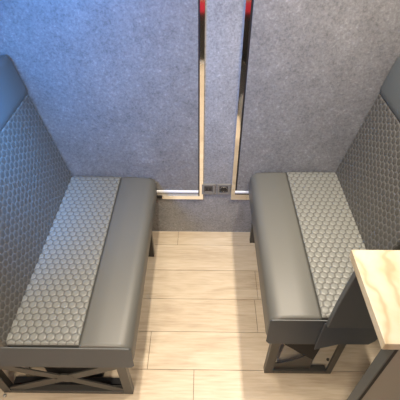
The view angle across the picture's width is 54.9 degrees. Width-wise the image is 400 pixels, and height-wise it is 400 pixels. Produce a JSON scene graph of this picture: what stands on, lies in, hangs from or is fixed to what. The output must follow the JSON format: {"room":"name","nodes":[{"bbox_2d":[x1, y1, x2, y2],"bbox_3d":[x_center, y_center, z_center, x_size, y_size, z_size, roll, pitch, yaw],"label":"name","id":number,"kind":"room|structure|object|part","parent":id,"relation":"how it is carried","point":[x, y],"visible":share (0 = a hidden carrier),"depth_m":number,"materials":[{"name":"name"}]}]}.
{"room":"train compartment","nodes":[
{"label":"train compartment","id":0,"kind":"room"},
{"bbox_2d":[0,231,380,399],"bbox_3d":[-0.006,1.424,1.149,2.040,0.050,3.552,1,43,0],"label":"floor","id":1,"kind":"structure","parent":0,"point":[202,335],"depth_m":1.88,"materials":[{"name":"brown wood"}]},
{"bbox_2d":[45,367,103,376],"bbox_3d":[-0.565,0.614,1.796,0.250,0.254,0.310,1,43,0],"label":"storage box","id":2,"kind":"object","parent":1,"relation":"on","point":[59,370],"visible":0.09,"depth_m":1.72,"materials":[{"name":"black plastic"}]},
{"bbox_2d":[0,55,156,393],"bbox_3d":[-0.579,0.120,1.685,0.664,1.133,0.982,1,43,0],"label":"bench","id":3,"kind":"object","parent":1,"relation":"on","point":[75,251],"visible":1,"depth_m":1.63,"materials":[{"name":"grey leather"}]},
{"bbox_3d":[-0.855,0.742,1.630,0.038,0.292,0.030,1,43,0],"label":"leg","id":4,"kind":"part","parent":3,"relation":"part of","materials":[{"name":"grey metal"}]},
{"bbox_3d":[-0.585,0.648,1.539,0.501,0.028,0.030,1,43,0],"label":"rail","id":5,"kind":"part","parent":3,"relation":"part of","materials":[{"name":"grey metal"}]},
{"bbox_3d":[-0.586,0.843,1.719,0.501,0.024,0.030,1,43,0],"label":"rail","id":6,"kind":"part","parent":3,"relation":"part of","materials":[{"name":"grey metal"}]},
{"bbox_3d":[-0.316,0.747,1.627,0.038,0.292,0.030,1,43,0],"label":"leg","id":7,"kind":"part","parent":3,"relation":"part of","materials":[{"name":"grey metal"}]},
{"bbox_3d":[-0.289,0.220,2.197,0.038,0.292,0.030,1,43,0],"label":"leg","id":8,"kind":"part","parent":3,"relation":"part of","materials":[{"name":"grey metal"}]},
{"bbox_2d":[248,56,399,373],"bbox_3d":[0.595,0.098,1.701,0.656,1.148,0.905,1,43,0],"label":"bench","id":9,"kind":"object","parent":1,"relation":"on","point":[306,226],"visible":0.9,"depth_m":1.67,"materials":[{"name":"grey leather"}]},
{"bbox_3d":[0.325,0.141,2.272,0.038,0.309,0.030,1,43,0],"label":"leg","id":10,"kind":"part","parent":9,"relation":"part of","materials":[{"name":"grey metal"}]},
{"bbox_3d":[0.316,0.679,1.690,0.038,0.309,0.030,1,43,0],"label":"leg","id":11,"kind":"part","parent":9,"relation":"part of","materials":[{"name":"grey metal"}]},
{"bbox_3d":[0.457,0.784,1.786,0.243,0.024,0.030,1,43,0],"label":"rail","id":12,"kind":"part","parent":9,"relation":"part of","materials":[{"name":"grey metal"}]},
{"bbox_3d":[0.591,0.687,1.682,0.026,0.309,0.012,1,43,0],"label":"leg","id":13,"kind":"part","parent":9,"relation":"part of","materials":[{"name":"grey metal"}]},
{"bbox_3d":[0.600,0.335,1.318,0.250,0.371,0.022,1,43,0],"label":"panel","id":14,"kind":"part","parent":9,"relation":"part of","materials":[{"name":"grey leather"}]},
{"bbox_2d":[347,250,399,399],"bbox_3d":[0.431,0.791,1.149,0.602,0.880,1.458,34,52,31],"label":"table","id":15,"kind":"object","parent":1,"relation":"on","point":[377,272],"depth_m":1.11,"materials":[{"name":"beige wood"}]},
{"bbox_3d":[0.753,0.683,1.290,0.497,0.849,0.025,1,43,0],"label":"support panel","id":16,"kind":"part","parent":15,"relation":"part of","materials":[{"name":"grey metal"}]},
{"bbox_2d":[152,0,251,231],"bbox_3d":[0.016,-0.574,1.754,2.040,2.060,0.050,1,43,0],"label":"wall","id":17,"kind":"structure","parent":0,"point":[224,19],"depth_m":1.94,"materials":[{"name":"fabric"}]},
{"bbox_2d":[0,0,204,198],"bbox_3d":[-0.482,-0.639,1.657,1.004,1.715,0.014,1,43,0],"label":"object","id":18,"kind":"object","parent":17,"relation":"attached to","point":[117,86],"visible":0.69,"depth_m":1.74,"materials":[{"name":"fabric"}]},
{"bbox_3d":[-0.111,-0.017,2.230,0.216,0.025,0.010,1,43,0],"label":"trim","id":19,"kind":"part","parent":18,"relation":"part of","materials":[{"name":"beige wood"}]},
{"bbox_3d":[0.009,-0.636,1.655,0.020,1.715,0.010,1,43,0],"label":"upright trim","id":20,"kind":"part","parent":18,"relation":"part of","materials":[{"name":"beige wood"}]},
{"bbox_2d":[202,183,214,193],"bbox_3d":[0.048,-0.062,2.185,0.075,0.075,0.010,1,43,0],"label":"wall socket","id":21,"kind":"object","parent":17,"relation":"attached to","point":[207,188],"visible":1,"depth_m":2.18,"materials":[{"name":"grey plastic"}]},
{"bbox_2d":[217,184,230,194],"bbox_3d":[0.134,-0.061,2.184,0.075,0.075,0.012,1,43,0],"label":"wall socket","id":22,"kind":"object","parent":17,"relation":"attached to","point":[222,189],"visible":1,"depth_m":2.18,"materials":[{"name":"grey plastic"}]},
{"bbox_2d":[231,0,399,199],"bbox_3d":[0.598,-0.629,1.650,0.836,1.715,0.014,1,43,0],"label":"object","id":23,"kind":"object","parent":17,"relation":"attached to","point":[312,72],"visible":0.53,"depth_m":1.73,"materials":[{"name":"fabric"}]},
{"bbox_3d":[0.191,-0.634,1.654,0.021,1.715,0.010,1,43,0],"label":"upright trim","id":24,"kind":"part","parent":23,"relation":"part of","materials":[{"name":"white mirror"}]},
{"bbox_3d":[0.556,-0.016,2.221,0.714,0.040,0.010,1,43,0],"label":"trim","id":25,"kind":"part","parent":23,"relation":"part of","materials":[{"name":"beige wood"}]}
]}

